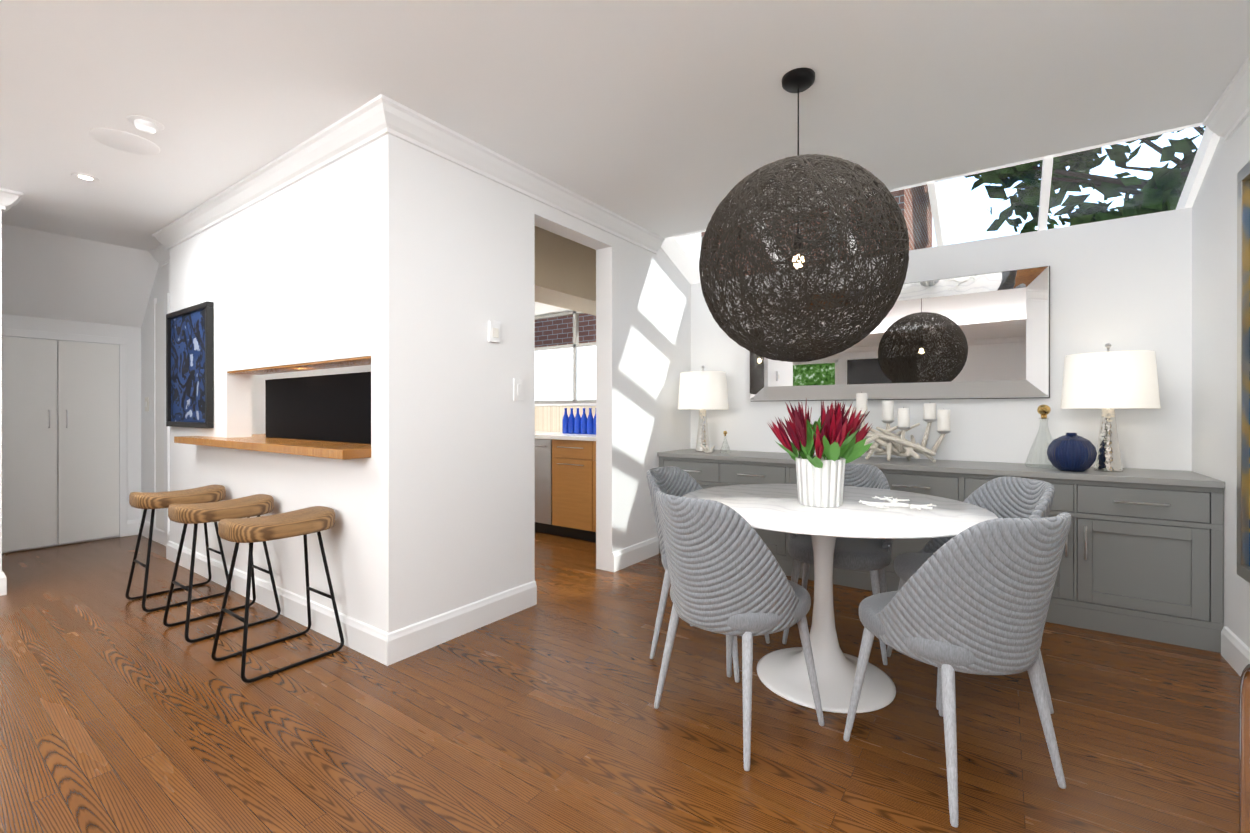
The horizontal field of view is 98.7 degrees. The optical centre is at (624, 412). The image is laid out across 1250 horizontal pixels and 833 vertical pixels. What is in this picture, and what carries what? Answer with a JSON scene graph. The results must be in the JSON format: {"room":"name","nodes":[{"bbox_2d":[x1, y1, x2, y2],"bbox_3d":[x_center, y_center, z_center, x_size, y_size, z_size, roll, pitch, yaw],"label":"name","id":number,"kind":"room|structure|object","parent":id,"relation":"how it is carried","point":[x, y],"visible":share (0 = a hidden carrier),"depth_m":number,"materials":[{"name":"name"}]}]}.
{"room":"dining room","nodes":[
{"label":"dining room","id":0,"kind":"room"},
{"bbox_2d":[0,209,1,572],"bbox_3d":[-5.066,-0.112,1.531,0.140,2.440,4.300,0,0,35],"label":"wall","id":1,"kind":"structure","parent":0,"point":[0,411],"depth_m":3.25,"materials":[{"name":"white paint"}]},
{"bbox_2d":[0,571,6,595],"bbox_3d":[-4.988,1.041,1.506,0.017,0.135,4.287,0,0,35],"label":"baseboard","id":2,"kind":"structure","parent":1,"relation":"attached to","point":[3,579],"depth_m":3.24,"materials":[{"name":"white paint"}]},
{"bbox_2d":[1,224,158,327],"bbox_3d":[-5.665,-1.048,2.546,0.590,0.570,5.270,0,0,35],"label":"wall","id":3,"kind":"structure","parent":0,"point":[47,275],"depth_m":4.30,"materials":[{"name":"white paint"}]},
{"bbox_2d":[2,314,370,553],"bbox_3d":[-5.198,-0.115,3.851,0.150,2.440,8.340,0,0,35],"label":"wall","id":4,"kind":"structure","parent":0,"point":[132,335],"depth_m":4.82,"materials":[{"name":"white paint"}]},
{"bbox_2d":[2,328,126,551],"bbox_3d":[-4.666,0.224,4.419,0.063,1.760,0.860,0,0,35],"label":"closet door","id":5,"kind":"structure","parent":4,"relation":"in","point":[92,439],"depth_m":4.44,"materials":[{"name":"white paint"}]},
{"bbox_2d":[141,143,370,624],"bbox_3d":[-2.731,-0.115,3.715,4.040,2.440,0.260,0,0,35],"label":"wall","id":6,"kind":"structure","parent":0,"point":[281,277],"depth_m":2.95,"materials":[{"name":"white paint"}]},
{"bbox_2d":[145,397,148,410],"bbox_3d":[-4.240,-0.069,4.759,0.090,0.125,0.011,0,0,35],"label":"light switch","id":7,"kind":"object","parent":6,"relation":"attached to","point":[146,403],"visible":0.98,"depth_m":4.74,"materials":[{"name":"white plastic"}]},
{"bbox_2d":[136,519,169,542],"bbox_3d":[-3.882,1.037,4.505,1.250,0.135,0.017,0,0,35],"label":"baseboard","id":8,"kind":"structure","parent":6,"relation":"attached to","point":[159,534],"depth_m":4.70,"materials":[{"name":"white paint"}]},
{"bbox_2d":[153,293,169,545],"bbox_3d":[-3.899,0.064,4.514,0.390,2.080,0.017,0,0,35],"label":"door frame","id":9,"kind":"structure","parent":6,"relation":"attached to","point":[161,453],"depth_m":4.51,"materials":[{"name":"white paint"}]},
{"bbox_2d":[166,301,213,427],"bbox_3d":[-3.055,-0.310,3.759,0.820,0.830,0.039,0,0,35],"label":"framed picture","id":10,"kind":"object","parent":6,"relation":"attached to","point":[189,366],"visible":1,"depth_m":3.73,"materials":[{"name":"black"}]},
{"bbox_2d":[174,356,370,459],"bbox_3d":[-1.922,-0.026,3.267,2.199,0.464,0.720,0,0,35],"label":"countertop","id":11,"kind":"structure","parent":6,"relation":"attached to","point":[313,448],"depth_m":2.84,"materials":[{"name":"brown wood"}]},
{"bbox_2d":[160,539,391,665],"bbox_3d":[-2.243,1.038,3.203,2.964,0.135,0.017,0,0,35],"label":"baseboard","id":12,"kind":"structure","parent":6,"relation":"attached to","point":[380,645],"depth_m":2.81,"materials":[{"name":"white paint"}]},
{"bbox_2d":[265,372,370,443],"bbox_3d":[-1.699,-0.030,3.061,1.520,0.387,0.100,0,0,35],"label":"panel","id":13,"kind":"object","parent":6,"relation":"attached to","point":[335,408],"visible":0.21,"depth_m":3.06,"materials":[{"name":"black"}]},
{"bbox_2d":[371,134,690,632],"bbox_3d":[-0.294,-0.115,3.544,0.140,2.440,2.790,0,0,35],"label":"wall","id":14,"kind":"structure","parent":0,"point":[452,426],"depth_m":2.76,"materials":[{"name":"white paint"}]},
{"bbox_2d":[392,580,536,663],"bbox_3d":[-0.771,1.039,2.732,0.017,0.135,0.890,0,0,35],"label":"baseboard","id":15,"kind":"structure","parent":14,"relation":"attached to","point":[413,639],"depth_m":2.65,"materials":[{"name":"white paint"}]},
{"bbox_2d":[488,321,499,342],"bbox_3d":[-0.690,-0.424,2.838,0.023,0.110,0.070,0,0,35],"label":"switch","id":16,"kind":"object","parent":14,"relation":"attached to","point":[493,331],"visible":0.96,"depth_m":2.82,"materials":[{"name":"white paint"}]},
{"bbox_2d":[513,379,523,400],"bbox_3d":[-0.590,-0.124,2.992,0.010,0.120,0.075,0,0,35],"label":"light switch","id":17,"kind":"object","parent":14,"relation":"attached to","point":[518,389],"visible":1,"depth_m":2.98,"materials":[{"name":"white paint"}]},
{"bbox_2d":[0,54,1249,265],"bbox_3d":[-2.350,-1.278,1.494,7.220,0.108,7.370,0,0,35],"label":"crown molding","id":18,"kind":"structure","parent":14,"relation":"attached to","point":[382,116],"depth_m":2.77,"materials":[{"name":"white paint"}]},
{"bbox_2d":[612,536,658,571],"bbox_3d":[0.086,1.037,3.948,0.017,0.135,0.585,0,0,35],"label":"baseboard","id":19,"kind":"structure","parent":14,"relation":"attached to","point":[633,554],"depth_m":3.91,"materials":[{"name":"white paint"}]},
{"bbox_2d":[535,226,595,315],"bbox_3d":[-0.760,-1.115,3.958,0.400,0.439,2.650,0,0,35],"label":"wall","id":20,"kind":"structure","parent":0,"point":[565,273],"depth_m":4.09,"materials":[{"name":"beige paint"}]},
{"bbox_2d":[0,531,1240,832],"bbox_3d":[-2.166,1.158,1.715,7.570,0.100,8.340,0,0,35],"label":"floor","id":21,"kind":"structure","parent":0,"point":[120,711],"depth_m":1.88,"materials":[{"name":"brown wood"}]},
{"bbox_2d":[125,484,230,611],"bbox_3d":[-2.661,0.781,3.208,0.345,0.650,0.430,0,0,35],"label":"stool","id":22,"kind":"object","parent":21,"relation":"on","point":[145,501],"visible":0.92,"depth_m":3.13,"materials":[{"name":"brown wood"}]},
{"bbox_2d":[163,494,280,642],"bbox_3d":[-2.105,0.781,2.816,0.345,0.650,0.430,0,0,35],"label":"stool","id":23,"kind":"object","parent":21,"relation":"on","point":[257,505],"visible":0.92,"depth_m":2.74,"materials":[{"name":"brown wood"}]},
{"bbox_2d":[211,506,343,682],"bbox_3d":[-1.566,0.782,2.436,0.345,0.650,0.430,0,0,35],"label":"stool","id":24,"kind":"object","parent":21,"relation":"on","point":[304,522],"visible":1,"depth_m":2.36,"materials":[{"name":"brown wood"}]},
{"bbox_2d":[535,438,550,533],"bbox_3d":[-0.728,0.671,5.185,0.613,0.864,0.606,0,0,35],"label":"dishwasher","id":25,"kind":"object","parent":21,"relation":"on","point":[542,445],"depth_m":4.82,"materials":[{"name":"silver metal"}]},
{"bbox_2d":[551,438,590,540],"bbox_3d":[-0.288,0.671,4.875,0.463,0.864,0.606,0,0,35],"label":"base cabinet","id":26,"kind":"object","parent":21,"relation":"on","point":[565,485],"depth_m":4.64,"materials":[{"name":"brown wood"}]},
{"bbox_2d":[535,430,595,441],"bbox_3d":[-0.956,0.221,5.332,2.998,0.036,0.628,0,0,35],"label":"countertop","id":27,"kind":"structure","parent":26,"relation":"on","point":[562,437],"depth_m":4.69,"materials":[{"name":"white stone"}]},
{"bbox_2d":[562,408,568,433],"bbox_3d":[-0.563,0.083,5.098,0.064,0.240,0.064,0,0,35],"label":"bottle","id":28,"kind":"object","parent":27,"relation":"on","point":[565,424],"visible":0.94,"depth_m":5.07,"materials":[{"name":"blue glass"}]},
{"bbox_2d":[568,408,574,433],"bbox_3d":[-0.501,0.083,5.055,0.064,0.240,0.064,0,0,35],"label":"bottle","id":29,"kind":"object","parent":27,"relation":"on","point":[571,424],"visible":0.9,"depth_m":5.03,"materials":[{"name":"blue glass"}]},
{"bbox_2d":[574,408,580,433],"bbox_3d":[-0.440,0.083,5.012,0.064,0.240,0.064,0,0,35],"label":"bottle","id":30,"kind":"object","parent":27,"relation":"on","point":[577,425],"visible":0.98,"depth_m":4.99,"materials":[{"name":"blue glass"}]},
{"bbox_2d":[581,408,586,433],"bbox_3d":[-0.379,0.083,4.969,0.064,0.240,0.064,0,0,35],"label":"bottle","id":31,"kind":"object","parent":27,"relation":"on","point":[584,424],"visible":0.94,"depth_m":4.94,"materials":[{"name":"blue glass"}]},
{"bbox_2d":[587,408,593,433],"bbox_3d":[-0.317,0.083,4.926,0.064,0.240,0.064,0,0,35],"label":"bottle","id":32,"kind":"object","parent":27,"relation":"on","point":[590,418],"visible":0.9,"depth_m":4.90,"materials":[{"name":"blue glass"}]},
{"bbox_2d":[593,408,595,434],"bbox_3d":[-0.256,0.083,4.882,0.064,0.240,0.064,0,0,35],"label":"bottle","id":33,"kind":"object","parent":27,"relation":"on","point":[594,426],"visible":0.29,"depth_m":4.86,"materials":[{"name":"blue glass"}]},
{"bbox_2d":[591,442,595,541],"bbox_3d":[0.088,0.672,4.610,0.458,0.864,0.606,0,0,35],"label":"base cabinet","id":34,"kind":"object","parent":21,"relation":"on","point":[593,444],"depth_m":4.49,"materials":[{"name":"brown wood"}]},
{"bbox_2d":[647,466,769,682],"bbox_3d":[0.369,0.692,2.513,0.540,0.832,0.476,0,0,31],"label":"chair","id":35,"kind":"object","parent":21,"relation":"on","point":[674,481],"visible":0.25,"depth_m":2.46,"materials":[{"name":"fabric"}]},
{"bbox_2d":[654,490,823,770],"bbox_3d":[0.374,0.692,1.931,0.539,0.832,0.476,0,0,-37],"label":"chair","id":36,"kind":"object","parent":21,"relation":"on","point":[728,578],"visible":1,"depth_m":1.73,"materials":[{"name":"fabric"}]},
{"bbox_2d":[782,463,891,664],"bbox_3d":[1.067,0.691,2.668,0.476,0.832,0.540,0,0,29],"label":"chair","id":37,"kind":"object","parent":21,"relation":"on","point":[873,556],"visible":0.46,"depth_m":2.54,"materials":[{"name":"fabric"}]},
{"bbox_2d":[682,484,997,712],"bbox_3d":[0.826,0.742,2.236,1.200,0.730,1.200,0,0,35],"label":"table","id":38,"kind":"object","parent":21,"relation":"on","point":[783,673],"visible":0.85,"depth_m":2.13,"materials":[{"name":"white paint"}]},
{"bbox_2d":[767,399,872,507],"bbox_3d":[0.785,0.159,2.212,0.415,0.436,0.385,0,0,35],"label":"vase","id":39,"kind":"object","parent":38,"relation":"on","point":[834,439],"visible":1,"depth_m":2.12,"materials":[{"name":"white ceramic"}]},
{"bbox_2d":[859,496,935,509],"bbox_3d":[1.073,0.364,2.115,0.265,0.024,0.294,0,0,35],"label":"ornament","id":40,"kind":"object","parent":38,"relation":"on","point":[894,503],"visible":1,"depth_m":2.11,"materials":[{"name":"white"}]},
{"bbox_2d":[657,449,1224,652],"bbox_3d":[1.647,0.711,3.539,3.034,0.790,0.559,0,0,35],"label":"credenza","id":41,"kind":"object","parent":21,"relation":"on","point":[1142,557],"visible":0.44,"depth_m":2.69,"materials":[{"name":"grey wood"}]},
{"bbox_2d":[678,365,727,451],"bbox_3d":[0.618,-0.029,4.266,0.396,0.685,0.396,0,0,35],"label":"lamp","id":42,"kind":"object","parent":41,"relation":"on","point":[702,391],"visible":0.98,"depth_m":4.12,"materials":[{"name":"white fabric"}]},
{"bbox_2d":[701,445,714,452],"bbox_3d":[0.637,0.282,4.128,0.096,0.065,0.138,0,0,35],"label":"ornament","id":43,"kind":"object","parent":41,"relation":"on","point":[707,450],"visible":1,"depth_m":4.10,"materials":[{"name":"white ceramic"}]},
{"bbox_2d":[720,431,730,453],"bbox_3d":[0.764,0.228,4.090,0.084,0.172,0.084,0,0,35],"label":"decanter","id":44,"kind":"object","parent":41,"relation":"on","point":[724,432],"visible":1,"depth_m":4.08,"materials":[{"name":"clear glass"}]},
{"bbox_2d":[846,393,950,462],"bbox_3d":[1.707,0.090,3.485,0.702,0.448,0.226,0,0,35],"label":"candelabra","id":45,"kind":"object","parent":41,"relation":"on","point":[896,444],"visible":0.85,"depth_m":3.44,"materials":[{"name":"white wood"}]},
{"bbox_2d":[1025,405,1056,468],"bbox_3d":[2.390,0.136,3.065,0.175,0.359,0.175,0,0,35],"label":"glass decanter","id":46,"kind":"object","parent":41,"relation":"on","point":[1043,411],"visible":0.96,"depth_m":3.06,"materials":[{"name":"clear glass"}]},
{"bbox_2d":[1047,433,1096,471],"bbox_3d":[2.400,0.213,2.888,0.208,0.204,0.208,0,0,35],"label":"vase","id":47,"kind":"object","parent":41,"relation":"on","point":[1072,452],"visible":1,"depth_m":2.83,"materials":[{"name":"blue ceramic"}]},
{"bbox_2d":[1061,343,1159,471],"bbox_3d":[2.588,-0.027,2.877,0.396,0.685,0.396,0,0,35],"label":"lamp","id":48,"kind":"object","parent":41,"relation":"on","point":[1108,382],"visible":1,"depth_m":2.76,"materials":[{"name":"white fabric"}]},
{"bbox_2d":[843,512,1070,826],"bbox_3d":[1.033,0.693,1.662,0.476,0.832,0.539,0,0,-20],"label":"chair","id":49,"kind":"object","parent":21,"relation":"on","point":[975,599],"visible":1,"depth_m":1.47,"materials":[{"name":"fabric"}]},
{"bbox_2d":[887,476,1053,713],"bbox_3d":[1.420,0.692,2.203,0.539,0.832,0.476,0,0,3],"label":"chair","id":50,"kind":"object","parent":21,"relation":"on","point":[1008,497],"visible":0.27,"depth_m":2.26,"materials":[{"name":"fabric"}]},
{"bbox_2d":[1238,664,1249,832],"bbox_3d":[1.369,0.781,0.910,0.442,0.657,0.470,0,0,44],"label":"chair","id":51,"kind":"object","parent":21,"relation":"on","point":[1244,767],"visible":1,"depth_m":1.02,"materials":[{"name":"brown wood"}]},
{"bbox_2d":[0,0,1249,256],"bbox_3d":[-2.166,-1.472,1.712,7.570,0.280,8.340,0,0,35],"label":"ceiling","id":52,"kind":"structure","parent":0,"point":[666,118],"depth_m":2.19,"materials":[{"name":"white paint"}]},
{"bbox_2d":[71,173,99,181],"bbox_3d":[-3.063,-1.332,3.051,0.116,0.012,0.116,0,0,35],"label":"recessed light","id":53,"kind":"object","parent":52,"relation":"in","point":[85,177],"visible":1,"depth_m":3.05,"materials":[{"name":"white paint"}]},
{"bbox_2d":[88,128,159,154],"bbox_3d":[-2.465,-1.331,2.651,0.260,0.004,0.260,0,0,35],"label":"ceiling speaker","id":54,"kind":"object","parent":52,"relation":"attached to","point":[124,141],"visible":1,"depth_m":2.64,"materials":[{"name":"white paint"}]},
{"bbox_2d":[127,115,163,133],"bbox_3d":[-2.208,-1.322,2.476,0.130,0.070,0.130,0,0,35],"label":"recessed light","id":55,"kind":"object","parent":52,"relation":"in","point":[146,125],"visible":1,"depth_m":2.45,"materials":[{"name":"white paint"}]},
{"bbox_2d":[699,68,909,361],"bbox_3d":[0.690,-0.766,2.140,0.782,1.132,0.784,0,0,35],"label":"pendant lamp","id":56,"kind":"object","parent":52,"relation":"hanging from","point":[738,196],"visible":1,"depth_m":1.88,"materials":[{"name":"grey fabric"}]},
{"bbox_2d":[661,122,1219,283],"bbox_3d":[1.715,-1.230,3.632,3.040,0.435,0.866,0,0,35],"label":"frame","id":57,"kind":"object","parent":52,"relation":"attached to","point":[681,253],"visible":0.23,"depth_m":3.04,"materials":[{"name":"white paint"}]},
{"bbox_2d":[891,187,935,248],"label":"glass","id":58,"kind":"object","parent":57,"relation":"in","point":[913,187],"depth_m":3.50,"materials":[{"name":"clear glass"}]},
{"bbox_2d":[939,160,1042,239],"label":"glass","id":59,"kind":"object","parent":57,"relation":"in","point":[1040,160],"depth_m":3.29,"materials":[{"name":"clear glass"}]},
{"bbox_2d":[1047,126,1202,227],"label":"glass","id":60,"kind":"object","parent":57,"relation":"in","point":[1050,189],"depth_m":2.96,"materials":[{"name":"clear glass"}]},
{"bbox_2d":[535,207,1191,470],"bbox_3d":[0.098,-0.117,5.098,7.370,2.440,0.200,0,0,35],"label":"wall","id":61,"kind":"structure","parent":0,"point":[1122,284],"depth_m":3.20,"materials":[{"name":"white paint"}]},
{"bbox_2d":[535,311,595,405],"bbox_3d":[-0.521,-0.552,5.460,1.440,0.970,0.120,0,0,35],"label":"kitchen window","id":62,"kind":"structure","parent":61,"relation":"in","point":[565,375],"depth_m":5.55,"materials":[{"name":"grey"}]},
{"bbox_2d":[750,266,1049,401],"bbox_3d":[1.771,-0.482,3.757,1.890,0.795,0.060,0,0,35],"label":"wall mirror","id":63,"kind":"object","parent":61,"relation":"attached to","point":[983,336],"visible":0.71,"depth_m":3.54,"materials":[{"name":"silver mirror"}]},
{"bbox_2d":[1192,115,1249,647],"bbox_3d":[0.846,-0.249,-0.410,0.200,2.720,8.340,0,0,35],"label":"wall","id":64,"kind":"structure","parent":0,"point":[1214,331],"depth_m":2.50,"materials":[{"name":"white paint"}]},
{"bbox_2d":[1221,626,1249,676],"bbox_3d":[0.598,1.043,-0.573,0.017,0.135,7.385,0,0,35],"label":"baseboard","id":65,"kind":"structure","parent":64,"relation":"attached to","point":[1233,650],"depth_m":2.32,"materials":[{"name":"white paint"}]},
{"bbox_2d":[1237,161,1249,582],"bbox_3d":[2.137,-0.157,1.635,0.044,1.650,1.370,0,0,35],"label":"picture","id":66,"kind":"object","parent":64,"relation":"attached to","point":[1243,373],"visible":1,"depth_m":2.16,"materials":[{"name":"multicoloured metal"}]},
{"label":"outside","id":67,"kind":"structure","parent":0,"visible":0},
{"bbox_3d":[-1.177,1.226,6.928,70.000,0.030,70.000,0,0,35],"label":"ground","id":68,"kind":"structure","parent":67,"visible":0},
{"bbox_2d":[535,184,931,347],"bbox_3d":[0.362,-2.852,9.018,8.100,8.100,2.800,0,0,35],"label":"brick building","id":69,"kind":"structure","parent":68,"relation":"on","point":[556,331],"depth_m":7.34,"materials":[{"name":"red brick"}]},
{"bbox_2d":[964,126,1205,232],"bbox_3d":[6.136,-1.889,5.837,4.684,6.184,2.715,0,0,35],"label":"tree","id":70,"kind":"object","parent":68,"relation":"on","point":[1084,175],"depth_m":6.29,"materials":[{"name":"green plant"}]}
]}

